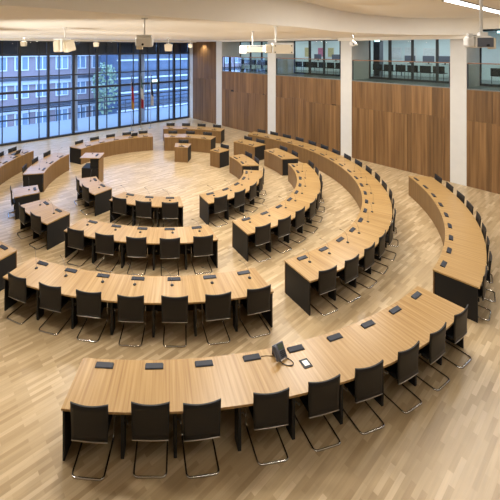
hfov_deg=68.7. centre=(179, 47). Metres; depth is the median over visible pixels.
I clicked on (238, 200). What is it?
chair
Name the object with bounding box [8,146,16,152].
chair
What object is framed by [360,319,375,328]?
terminal
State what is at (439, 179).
chair
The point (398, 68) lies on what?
chair
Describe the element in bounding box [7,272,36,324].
chair
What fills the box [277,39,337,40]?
lintel
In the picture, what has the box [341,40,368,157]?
pillar
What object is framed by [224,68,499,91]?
floor
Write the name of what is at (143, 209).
chair
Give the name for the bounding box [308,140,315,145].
chair
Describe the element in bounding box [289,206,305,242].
chair
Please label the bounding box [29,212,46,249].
chair
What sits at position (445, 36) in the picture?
trim
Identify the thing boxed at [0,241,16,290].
curved desk
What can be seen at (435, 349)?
chair
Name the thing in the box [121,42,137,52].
roller blind
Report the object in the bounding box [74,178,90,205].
chair
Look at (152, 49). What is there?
roller blind
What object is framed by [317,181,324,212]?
chair
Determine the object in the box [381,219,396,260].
chair
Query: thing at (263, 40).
lintel
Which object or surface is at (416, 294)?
terminal
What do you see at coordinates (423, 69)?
chair
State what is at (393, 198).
chair
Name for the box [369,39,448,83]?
window
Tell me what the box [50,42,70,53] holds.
roller blind
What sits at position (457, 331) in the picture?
chair
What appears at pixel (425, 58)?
monitor
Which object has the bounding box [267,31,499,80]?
wall
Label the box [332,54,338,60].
monitor
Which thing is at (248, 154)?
chair
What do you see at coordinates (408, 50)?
print
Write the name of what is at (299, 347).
terminal
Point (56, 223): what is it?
curved desk
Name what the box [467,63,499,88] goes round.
glass balustrade
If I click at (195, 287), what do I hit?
curved desk
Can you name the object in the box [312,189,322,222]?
chair
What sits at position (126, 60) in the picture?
office building
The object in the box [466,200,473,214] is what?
chair
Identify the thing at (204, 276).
terminal
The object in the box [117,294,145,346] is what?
chair
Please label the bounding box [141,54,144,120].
pillar
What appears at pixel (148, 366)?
terminal
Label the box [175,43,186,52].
roller blind
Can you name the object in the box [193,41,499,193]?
wall
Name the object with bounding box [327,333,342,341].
terminal
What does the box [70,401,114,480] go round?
chair
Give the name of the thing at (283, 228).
chair
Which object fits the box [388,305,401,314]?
terminal
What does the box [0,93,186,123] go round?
terrace railing
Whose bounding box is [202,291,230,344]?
chair
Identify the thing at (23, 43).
ceiling spotlight
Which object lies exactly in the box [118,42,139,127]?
window
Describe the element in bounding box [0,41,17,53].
roller blind
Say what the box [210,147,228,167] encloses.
desk
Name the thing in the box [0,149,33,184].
curved desk
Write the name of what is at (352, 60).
glass balustrade
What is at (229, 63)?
glass balustrade
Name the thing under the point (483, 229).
chair
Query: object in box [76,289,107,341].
chair
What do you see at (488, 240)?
chair
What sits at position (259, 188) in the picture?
chair
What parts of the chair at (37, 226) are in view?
backrest, cantilever frame, seat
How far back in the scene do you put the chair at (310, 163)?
14.74 m
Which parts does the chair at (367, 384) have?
seat, cantilever frame, backrest, trim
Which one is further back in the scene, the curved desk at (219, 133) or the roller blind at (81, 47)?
the roller blind at (81, 47)
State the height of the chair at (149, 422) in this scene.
0.912 m
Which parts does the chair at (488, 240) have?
backrest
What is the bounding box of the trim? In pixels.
[192,35,466,41]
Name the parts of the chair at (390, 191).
backrest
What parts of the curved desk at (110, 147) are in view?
panel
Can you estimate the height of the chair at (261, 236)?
0.912 m
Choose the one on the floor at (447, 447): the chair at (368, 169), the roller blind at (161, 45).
the chair at (368, 169)
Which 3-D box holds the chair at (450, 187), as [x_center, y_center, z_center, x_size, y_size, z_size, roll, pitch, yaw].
[9.150,5.153,12.344,0.568,0.912,0.514,0,0,16]
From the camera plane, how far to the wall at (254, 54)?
28.66 m
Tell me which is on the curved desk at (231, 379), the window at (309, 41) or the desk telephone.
the desk telephone
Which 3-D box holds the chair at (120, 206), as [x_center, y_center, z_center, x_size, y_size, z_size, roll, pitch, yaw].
[-1.816,5.153,11.382,0.514,0.912,0.568,0,0,22]
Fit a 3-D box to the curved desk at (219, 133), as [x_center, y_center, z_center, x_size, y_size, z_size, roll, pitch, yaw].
[0.822,5.240,21.671,3.843,0.740,1.028,0,0,9]
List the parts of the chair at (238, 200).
backrest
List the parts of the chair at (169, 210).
backrest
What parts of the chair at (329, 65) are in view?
backrest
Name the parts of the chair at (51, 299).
backrest, cantilever frame, seat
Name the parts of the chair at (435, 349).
seat, cantilever frame, backrest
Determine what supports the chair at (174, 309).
on the floor at (447, 447)
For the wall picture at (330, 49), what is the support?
attached to the wall at (488, 55)
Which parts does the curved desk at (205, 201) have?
panel, leg, leg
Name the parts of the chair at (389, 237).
cantilever frame, backrest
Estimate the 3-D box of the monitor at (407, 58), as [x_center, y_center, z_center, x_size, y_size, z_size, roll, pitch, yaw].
[13.078,0.660,20.181,0.180,0.460,0.540,0,0,-37]
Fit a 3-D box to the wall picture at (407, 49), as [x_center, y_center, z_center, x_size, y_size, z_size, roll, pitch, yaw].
[13.683,0.360,21.081,0.043,0.800,0.600,0,0,-37]
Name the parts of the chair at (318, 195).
backrest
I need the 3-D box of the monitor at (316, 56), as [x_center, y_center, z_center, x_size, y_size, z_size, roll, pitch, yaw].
[9.627,0.660,24.718,0.180,0.460,0.540,0,0,-37]
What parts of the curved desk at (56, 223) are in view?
panel, leg, panel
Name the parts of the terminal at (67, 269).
lid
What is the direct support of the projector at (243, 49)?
hanging from the ceiling at (175, 20)
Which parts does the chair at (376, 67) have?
backrest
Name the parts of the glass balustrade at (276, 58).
handrail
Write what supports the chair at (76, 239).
on the floor at (447, 447)
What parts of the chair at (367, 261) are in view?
seat, cantilever frame, backrest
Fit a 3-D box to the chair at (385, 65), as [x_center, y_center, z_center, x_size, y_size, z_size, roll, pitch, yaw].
[11.325,1.262,19.125,0.470,0.763,0.480,0,0,-37]
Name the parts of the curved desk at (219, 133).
panel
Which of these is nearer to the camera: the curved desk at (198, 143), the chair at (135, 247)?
the chair at (135, 247)
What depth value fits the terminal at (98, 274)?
7.59 m
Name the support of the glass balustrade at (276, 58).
on the floor at (414, 83)
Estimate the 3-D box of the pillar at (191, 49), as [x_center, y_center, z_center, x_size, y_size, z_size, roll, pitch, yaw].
[1.028,2.215,28.733,0.330,6.790,0.600,0,0,-37]
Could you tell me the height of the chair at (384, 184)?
0.912 m
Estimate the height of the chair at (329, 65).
0.763 m
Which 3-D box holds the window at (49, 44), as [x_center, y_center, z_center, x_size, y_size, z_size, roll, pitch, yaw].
[-7.554,2.560,22.507,1.590,6.100,0.280,0,0,-37]
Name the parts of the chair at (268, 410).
seat, backrest, trim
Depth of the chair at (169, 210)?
10.88 m
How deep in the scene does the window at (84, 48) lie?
23.36 m
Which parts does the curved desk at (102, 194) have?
panel, panel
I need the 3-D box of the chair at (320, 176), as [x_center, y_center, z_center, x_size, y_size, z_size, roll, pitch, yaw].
[5.029,5.153,13.165,0.568,0.912,0.514,0,0,14]
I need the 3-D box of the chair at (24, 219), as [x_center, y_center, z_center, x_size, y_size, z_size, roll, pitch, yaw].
[-4.569,5.153,10.779,0.568,0.912,0.514,0,0,-41]
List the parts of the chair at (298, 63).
backrest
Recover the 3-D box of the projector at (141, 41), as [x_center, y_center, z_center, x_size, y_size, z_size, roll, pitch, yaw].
[-0.603,-0.247,6.143,0.295,0.545,0.255,0,0,0]
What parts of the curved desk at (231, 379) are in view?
panel, leg, leg, leg, leg, leg, leg, leg, leg, panel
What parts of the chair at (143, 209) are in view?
backrest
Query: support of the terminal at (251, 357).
on the curved desk at (231, 379)
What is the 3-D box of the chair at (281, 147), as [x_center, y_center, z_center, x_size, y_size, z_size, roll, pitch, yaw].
[4.812,5.153,16.919,0.568,0.912,0.514,0,0,-25]
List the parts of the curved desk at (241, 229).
panel, panel, leg, leg, leg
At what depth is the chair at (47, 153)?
16.19 m
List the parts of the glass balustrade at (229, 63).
glass panel, handrail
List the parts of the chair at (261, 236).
seat, cantilever frame, backrest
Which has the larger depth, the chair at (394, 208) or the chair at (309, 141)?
the chair at (309, 141)
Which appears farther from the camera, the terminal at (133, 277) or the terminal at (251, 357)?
the terminal at (133, 277)
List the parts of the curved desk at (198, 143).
panel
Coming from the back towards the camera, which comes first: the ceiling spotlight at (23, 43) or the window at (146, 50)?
the window at (146, 50)
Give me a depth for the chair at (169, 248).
8.82 m
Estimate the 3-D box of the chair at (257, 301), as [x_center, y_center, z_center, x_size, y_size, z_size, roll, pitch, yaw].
[1.519,5.153,7.192,0.514,0.912,0.568,0,0,-16]
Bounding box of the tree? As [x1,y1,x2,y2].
[91,62,117,114]
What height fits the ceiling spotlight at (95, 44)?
0.458 m
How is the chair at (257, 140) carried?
on the floor at (447, 447)
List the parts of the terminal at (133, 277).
lid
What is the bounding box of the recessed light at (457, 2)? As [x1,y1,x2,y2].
[443,0,499,13]
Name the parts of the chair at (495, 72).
backrest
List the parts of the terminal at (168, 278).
lid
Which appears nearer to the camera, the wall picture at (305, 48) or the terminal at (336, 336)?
the terminal at (336, 336)
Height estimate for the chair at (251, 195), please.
0.912 m
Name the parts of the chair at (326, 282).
seat, cantilever frame, backrest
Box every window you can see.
[0,38,195,142]
[0,41,18,145]
[46,41,72,138]
[72,41,96,134]
[95,42,118,131]
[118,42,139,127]
[138,42,157,124]
[156,42,173,121]
[172,43,189,119]
[240,41,267,71]
[294,40,340,75]
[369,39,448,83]
[480,29,499,86]
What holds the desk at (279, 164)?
on the floor at (447, 447)
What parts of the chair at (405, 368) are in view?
seat, cantilever frame, backrest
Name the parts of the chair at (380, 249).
cantilever frame, backrest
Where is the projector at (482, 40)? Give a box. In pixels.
[463,0,495,48]
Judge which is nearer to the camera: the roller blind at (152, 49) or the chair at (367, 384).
the chair at (367, 384)
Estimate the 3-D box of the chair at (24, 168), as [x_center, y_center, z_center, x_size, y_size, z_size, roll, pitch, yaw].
[-5.996,5.153,14.259,0.568,0.912,0.514,0,0,-6]
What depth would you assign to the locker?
20.42 m
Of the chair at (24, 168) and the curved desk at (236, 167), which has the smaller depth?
the chair at (24, 168)
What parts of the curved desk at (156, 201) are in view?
panel, leg, leg, panel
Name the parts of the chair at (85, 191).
backrest, cantilever frame, seat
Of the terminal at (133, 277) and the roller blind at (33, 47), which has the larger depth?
the roller blind at (33, 47)
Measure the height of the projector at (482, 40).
1.195 m
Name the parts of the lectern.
panel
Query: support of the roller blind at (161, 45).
attached to the window at (33, 48)
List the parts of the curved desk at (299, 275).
panel, panel, leg, leg, leg, leg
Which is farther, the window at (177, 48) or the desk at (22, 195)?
the window at (177, 48)
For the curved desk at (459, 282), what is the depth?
8.74 m
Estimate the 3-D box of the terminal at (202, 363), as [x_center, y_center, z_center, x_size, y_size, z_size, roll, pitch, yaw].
[0.381,4.855,5.487,0.280,0.030,0.090,0,0,-6]
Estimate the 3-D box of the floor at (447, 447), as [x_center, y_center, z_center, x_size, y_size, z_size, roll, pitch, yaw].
[0.215,5.610,11.406,33.855,0.001,34.808,0,0,0]
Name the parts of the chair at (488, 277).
backrest, cantilever frame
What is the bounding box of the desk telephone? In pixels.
[261,341,293,365]
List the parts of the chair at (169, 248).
cantilever frame, backrest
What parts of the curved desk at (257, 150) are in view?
panel, panel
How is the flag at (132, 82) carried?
on the floor at (447, 447)
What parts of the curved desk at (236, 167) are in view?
panel, panel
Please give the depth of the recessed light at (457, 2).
9.72 m
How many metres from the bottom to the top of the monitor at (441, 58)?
0.460 m
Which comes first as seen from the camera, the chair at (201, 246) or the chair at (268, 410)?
the chair at (268, 410)
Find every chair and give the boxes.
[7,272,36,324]
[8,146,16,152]
[8,186,14,217]
[17,203,32,238]
[22,163,26,172]
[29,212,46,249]
[38,282,70,334]
[43,150,50,156]
[67,227,91,266]
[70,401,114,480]
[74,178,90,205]
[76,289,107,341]
[80,184,94,214]
[95,232,119,272]
[112,196,131,224]
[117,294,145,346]
[126,236,147,275]
[131,401,169,478]
[135,200,153,226]
[160,237,179,275]
[161,295,187,347]
[162,202,177,226]
[179,139,188,142]
[181,398,220,478]
[191,235,212,273]
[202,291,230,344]
[209,194,227,226]
[220,144,228,148]
[229,189,245,219]
[238,284,270,337]
[245,151,251,158]
[245,181,257,212]
[245,387,288,465]
[248,176,264,203]
[248,222,270,261]
[256,138,264,143]
[271,215,291,253]
[280,145,287,151]
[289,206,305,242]
[295,374,340,451]
[296,61,302,71]
[303,62,307,71]
[303,198,317,232]
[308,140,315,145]
[308,160,313,169]
[311,62,317,67]
[311,265,337,315]
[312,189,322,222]
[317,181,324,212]
[318,62,326,67]
[319,174,323,202]
[327,62,334,73]
[332,148,339,154]
[336,254,360,302]
[343,359,384,434]
[344,153,350,160]
[355,159,361,166]
[356,242,376,288]
[366,165,371,174]
[371,230,388,274]
[373,64,383,76]
[375,172,379,181]
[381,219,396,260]
[382,180,386,191]
[384,64,394,77]
[384,340,421,413]
[387,208,398,246]
[389,188,393,221]
[392,198,396,233]
[395,65,406,78]
[407,65,419,72]
[417,322,449,390]
[420,66,432,79]
[433,66,447,80]
[434,174,441,183]
[442,304,471,368]
[446,181,453,192]
[457,190,464,203]
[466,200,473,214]
[476,211,480,226]
[478,266,490,320]
[481,223,486,265]
[485,251,495,301]
[486,236,492,282]
[490,68,499,83]
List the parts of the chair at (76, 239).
backrest, cantilever frame, seat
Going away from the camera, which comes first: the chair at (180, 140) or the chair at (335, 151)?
the chair at (335, 151)
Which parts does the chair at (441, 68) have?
backrest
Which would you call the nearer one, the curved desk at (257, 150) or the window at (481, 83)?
the window at (481, 83)
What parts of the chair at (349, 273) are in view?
seat, cantilever frame, backrest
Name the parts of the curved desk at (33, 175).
panel, panel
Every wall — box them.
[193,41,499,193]
[241,42,266,68]
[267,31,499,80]
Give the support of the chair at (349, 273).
on the floor at (447, 447)
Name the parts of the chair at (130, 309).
backrest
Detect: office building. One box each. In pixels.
[0,41,99,127]
[100,52,186,114]
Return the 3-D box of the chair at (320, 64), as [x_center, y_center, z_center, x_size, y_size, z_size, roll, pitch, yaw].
[9.006,1.262,22.173,0.470,0.763,0.480,0,0,-37]
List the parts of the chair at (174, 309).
backrest, cantilever frame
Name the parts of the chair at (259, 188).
backrest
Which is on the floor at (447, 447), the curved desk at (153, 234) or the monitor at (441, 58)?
the curved desk at (153, 234)
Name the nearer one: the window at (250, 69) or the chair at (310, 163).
the chair at (310, 163)
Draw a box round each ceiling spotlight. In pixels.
[20,37,26,45]
[93,38,98,46]
[164,38,172,50]
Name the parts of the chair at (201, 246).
cantilever frame, backrest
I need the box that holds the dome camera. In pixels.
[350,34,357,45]
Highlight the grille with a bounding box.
[477,38,493,46]
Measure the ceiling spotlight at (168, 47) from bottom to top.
0.688 m
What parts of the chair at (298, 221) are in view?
cantilever frame, backrest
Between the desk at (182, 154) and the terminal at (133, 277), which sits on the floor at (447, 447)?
the desk at (182, 154)
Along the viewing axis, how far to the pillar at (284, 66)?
22.30 m
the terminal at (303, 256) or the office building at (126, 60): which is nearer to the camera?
the terminal at (303, 256)
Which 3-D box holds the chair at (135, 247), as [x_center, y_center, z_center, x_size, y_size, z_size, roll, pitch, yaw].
[-1.060,5.153,9.061,0.514,0.912,0.568,0,0,4]
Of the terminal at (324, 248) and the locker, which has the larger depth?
the locker
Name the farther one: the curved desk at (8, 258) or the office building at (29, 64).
the office building at (29, 64)
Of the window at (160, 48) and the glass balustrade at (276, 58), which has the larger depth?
the window at (160, 48)
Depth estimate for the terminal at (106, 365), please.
5.45 m
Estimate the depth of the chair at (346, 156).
15.68 m
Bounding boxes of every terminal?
[37,260,48,265]
[64,268,77,272]
[95,361,113,368]
[96,273,109,277]
[131,276,144,280]
[145,363,163,369]
[167,277,180,280]
[195,360,213,367]
[203,275,216,278]
[237,270,249,274]
[242,353,260,361]
[287,344,304,352]
[297,255,307,260]
[319,246,328,251]
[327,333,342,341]
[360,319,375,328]
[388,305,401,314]
[411,291,421,299]
[440,260,446,267]
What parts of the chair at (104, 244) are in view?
backrest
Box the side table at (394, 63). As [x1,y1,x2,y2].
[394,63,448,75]
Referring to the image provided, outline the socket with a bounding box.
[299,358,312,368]
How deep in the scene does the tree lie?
33.71 m
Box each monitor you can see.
[314,54,320,60]
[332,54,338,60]
[405,56,414,63]
[423,56,433,63]
[439,56,449,64]
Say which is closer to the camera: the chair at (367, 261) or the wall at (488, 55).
the chair at (367, 261)
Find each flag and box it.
[129,82,133,130]
[139,76,143,129]
[149,77,153,128]
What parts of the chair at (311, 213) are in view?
cantilever frame, backrest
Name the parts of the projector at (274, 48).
plate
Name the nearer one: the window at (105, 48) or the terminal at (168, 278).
the terminal at (168, 278)
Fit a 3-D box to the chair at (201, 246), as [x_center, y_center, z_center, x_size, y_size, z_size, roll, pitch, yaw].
[0.571,5.153,9.121,0.514,0.912,0.568,0,0,-9]
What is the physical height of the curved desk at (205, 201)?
0.740 m
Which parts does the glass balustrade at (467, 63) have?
post, handrail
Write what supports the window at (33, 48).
in the wall
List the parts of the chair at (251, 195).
backrest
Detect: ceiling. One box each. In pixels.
[0,0,478,40]
[299,0,499,18]
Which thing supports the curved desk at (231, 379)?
on the floor at (447, 447)
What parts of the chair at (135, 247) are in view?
backrest, cantilever frame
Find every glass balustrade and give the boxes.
[222,56,267,73]
[276,58,340,78]
[352,60,449,86]
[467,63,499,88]
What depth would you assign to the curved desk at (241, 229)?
10.74 m
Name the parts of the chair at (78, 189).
backrest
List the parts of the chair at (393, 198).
backrest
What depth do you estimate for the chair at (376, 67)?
19.42 m
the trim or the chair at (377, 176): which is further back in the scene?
the trim
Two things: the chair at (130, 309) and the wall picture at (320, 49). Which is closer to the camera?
the chair at (130, 309)
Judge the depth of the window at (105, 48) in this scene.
24.34 m
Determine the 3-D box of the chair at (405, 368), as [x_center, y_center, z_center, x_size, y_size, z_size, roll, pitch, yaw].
[3.537,5.153,5.783,0.514,0.912,0.568,0,0,-25]
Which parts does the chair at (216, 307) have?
backrest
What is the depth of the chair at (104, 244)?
9.02 m
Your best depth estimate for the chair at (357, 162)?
14.88 m
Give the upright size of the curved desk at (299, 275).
0.740 m
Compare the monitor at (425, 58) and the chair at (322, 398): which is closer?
the chair at (322, 398)
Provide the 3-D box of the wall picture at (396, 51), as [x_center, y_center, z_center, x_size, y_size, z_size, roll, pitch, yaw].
[13.198,0.310,21.718,0.043,0.700,0.600,0,0,-37]
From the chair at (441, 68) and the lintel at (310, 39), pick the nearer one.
the chair at (441, 68)
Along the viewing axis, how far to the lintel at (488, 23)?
13.86 m
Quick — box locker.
[373,41,382,76]
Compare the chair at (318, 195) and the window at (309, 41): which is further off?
the window at (309, 41)
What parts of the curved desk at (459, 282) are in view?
panel, panel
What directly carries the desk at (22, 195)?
on the floor at (447, 447)
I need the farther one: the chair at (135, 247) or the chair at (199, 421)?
the chair at (135, 247)
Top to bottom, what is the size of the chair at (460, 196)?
0.912 m
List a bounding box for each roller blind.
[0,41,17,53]
[21,41,45,53]
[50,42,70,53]
[75,42,94,53]
[98,42,117,52]
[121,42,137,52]
[141,43,155,52]
[159,43,171,52]
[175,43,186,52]
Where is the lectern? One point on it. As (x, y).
(96, 164)
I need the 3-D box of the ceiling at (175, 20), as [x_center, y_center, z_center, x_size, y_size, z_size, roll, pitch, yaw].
[-2.386,-0.850,14.827,22.000,0.660,18.404,0,0,-37]
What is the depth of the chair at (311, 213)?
10.93 m
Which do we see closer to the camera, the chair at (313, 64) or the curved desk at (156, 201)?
the curved desk at (156, 201)
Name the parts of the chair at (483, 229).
backrest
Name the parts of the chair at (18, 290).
backrest, cantilever frame, seat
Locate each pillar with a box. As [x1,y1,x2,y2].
[71,51,77,130]
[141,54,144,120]
[190,43,192,117]
[216,41,239,124]
[268,40,293,133]
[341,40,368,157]
[450,35,479,185]
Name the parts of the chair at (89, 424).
backrest, trim, seat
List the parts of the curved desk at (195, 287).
panel, leg, leg, leg, leg, leg, leg, panel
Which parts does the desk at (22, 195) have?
panel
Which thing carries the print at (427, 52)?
attached to the wall picture at (426, 51)
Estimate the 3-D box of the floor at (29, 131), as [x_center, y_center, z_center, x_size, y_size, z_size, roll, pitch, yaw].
[-5.586,5.770,27.296,40.000,0.280,5.080,0,0,-37]
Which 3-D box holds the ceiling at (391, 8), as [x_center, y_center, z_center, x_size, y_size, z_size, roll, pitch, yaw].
[0.215,-1.230,11.406,22.000,0.100,27.000,0,0,-37]
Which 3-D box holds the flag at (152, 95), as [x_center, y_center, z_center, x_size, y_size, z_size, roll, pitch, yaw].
[-1.994,3.675,24.948,0.325,3.870,0.317,0,0,34]
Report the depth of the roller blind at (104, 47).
24.65 m
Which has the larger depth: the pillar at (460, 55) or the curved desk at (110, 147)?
the curved desk at (110, 147)
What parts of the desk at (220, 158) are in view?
panel, panel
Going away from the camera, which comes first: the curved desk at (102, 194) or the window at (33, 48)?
the curved desk at (102, 194)
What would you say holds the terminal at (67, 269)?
on the curved desk at (195, 287)
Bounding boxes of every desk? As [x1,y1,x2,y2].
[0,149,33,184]
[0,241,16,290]
[3,257,273,337]
[13,185,39,219]
[20,199,69,249]
[22,152,68,191]
[61,286,464,460]
[64,218,217,269]
[69,133,152,163]
[77,176,111,215]
[109,192,182,226]
[163,126,224,143]
[164,134,215,152]
[175,143,190,162]
[199,170,262,224]
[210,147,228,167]
[229,154,258,178]
[232,163,320,261]
[234,139,265,160]
[248,132,391,315]
[264,148,298,175]
[408,176,486,322]
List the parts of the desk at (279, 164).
panel, panel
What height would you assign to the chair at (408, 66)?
0.763 m
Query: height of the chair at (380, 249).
0.912 m
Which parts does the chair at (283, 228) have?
seat, cantilever frame, backrest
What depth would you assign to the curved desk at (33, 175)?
14.77 m
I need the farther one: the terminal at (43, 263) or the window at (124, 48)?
the window at (124, 48)
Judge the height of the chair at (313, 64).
0.763 m
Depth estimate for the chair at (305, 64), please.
22.97 m
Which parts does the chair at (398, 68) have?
backrest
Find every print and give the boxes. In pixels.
[406,48,414,55]
[424,49,435,57]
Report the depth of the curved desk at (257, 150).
17.98 m
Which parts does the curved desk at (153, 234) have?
panel, leg, leg, leg, leg, panel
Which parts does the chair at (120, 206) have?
backrest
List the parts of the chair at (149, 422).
cantilever frame, backrest, trim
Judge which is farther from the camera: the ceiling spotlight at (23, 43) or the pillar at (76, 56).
the pillar at (76, 56)
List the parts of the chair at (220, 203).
cantilever frame, backrest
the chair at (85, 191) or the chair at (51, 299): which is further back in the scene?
the chair at (85, 191)
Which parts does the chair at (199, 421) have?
backrest, trim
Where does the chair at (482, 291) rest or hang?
on the floor at (447, 447)
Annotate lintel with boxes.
[222,40,267,41]
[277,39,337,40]
[483,17,499,28]
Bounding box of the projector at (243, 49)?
[239,31,263,53]
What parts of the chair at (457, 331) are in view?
seat, cantilever frame, backrest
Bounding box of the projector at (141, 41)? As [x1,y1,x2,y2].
[135,18,152,48]
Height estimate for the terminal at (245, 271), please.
0.030 m
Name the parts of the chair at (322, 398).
seat, trim, backrest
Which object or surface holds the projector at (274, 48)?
hanging from the ceiling at (175, 20)
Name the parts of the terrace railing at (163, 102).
rail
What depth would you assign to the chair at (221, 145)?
17.39 m
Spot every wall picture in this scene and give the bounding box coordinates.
[304,47,307,56]
[318,47,322,56]
[328,47,333,56]
[392,47,400,58]
[405,47,415,60]
[423,48,439,58]
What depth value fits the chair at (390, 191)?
11.71 m
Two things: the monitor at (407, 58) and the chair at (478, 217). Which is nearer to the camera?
the chair at (478, 217)
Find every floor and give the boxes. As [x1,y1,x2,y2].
[0,105,186,142]
[0,118,499,499]
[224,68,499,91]
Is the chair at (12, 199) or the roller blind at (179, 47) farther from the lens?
the roller blind at (179, 47)
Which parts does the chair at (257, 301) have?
seat, backrest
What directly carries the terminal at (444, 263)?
on the curved desk at (459, 282)
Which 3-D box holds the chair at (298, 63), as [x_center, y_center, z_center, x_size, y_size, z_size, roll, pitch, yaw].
[8.008,1.262,23.487,0.470,0.763,0.480,0,0,-37]
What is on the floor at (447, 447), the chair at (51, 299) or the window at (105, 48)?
the chair at (51, 299)
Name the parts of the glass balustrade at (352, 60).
handrail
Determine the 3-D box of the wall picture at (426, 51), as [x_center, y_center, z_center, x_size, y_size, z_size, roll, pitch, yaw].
[14.318,0.310,20.245,0.043,0.600,0.800,0,0,-37]
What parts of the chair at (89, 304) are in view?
backrest, seat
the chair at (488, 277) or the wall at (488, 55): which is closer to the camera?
the chair at (488, 277)
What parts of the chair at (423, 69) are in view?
backrest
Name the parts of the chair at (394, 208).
backrest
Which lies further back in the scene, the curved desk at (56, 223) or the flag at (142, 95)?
the flag at (142, 95)
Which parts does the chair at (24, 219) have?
backrest, cantilever frame, seat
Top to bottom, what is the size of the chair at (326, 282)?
0.912 m
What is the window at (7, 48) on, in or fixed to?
in the wall
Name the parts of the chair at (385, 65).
backrest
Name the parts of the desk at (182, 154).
panel, panel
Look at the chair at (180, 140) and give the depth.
18.29 m
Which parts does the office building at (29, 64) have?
pane, pane, pane, pane, pane, pane, pane, pane, pane, pane, pane, pane, pane, pane, pane, pane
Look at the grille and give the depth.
5.15 m
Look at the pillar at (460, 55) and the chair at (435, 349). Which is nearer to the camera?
the chair at (435, 349)
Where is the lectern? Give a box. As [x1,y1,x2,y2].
[80,153,103,181]
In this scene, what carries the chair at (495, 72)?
on the floor at (414, 83)
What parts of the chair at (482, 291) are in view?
seat, cantilever frame, backrest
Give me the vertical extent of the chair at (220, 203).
0.912 m
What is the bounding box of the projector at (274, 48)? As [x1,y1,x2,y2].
[265,26,293,53]
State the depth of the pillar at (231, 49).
26.04 m
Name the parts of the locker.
door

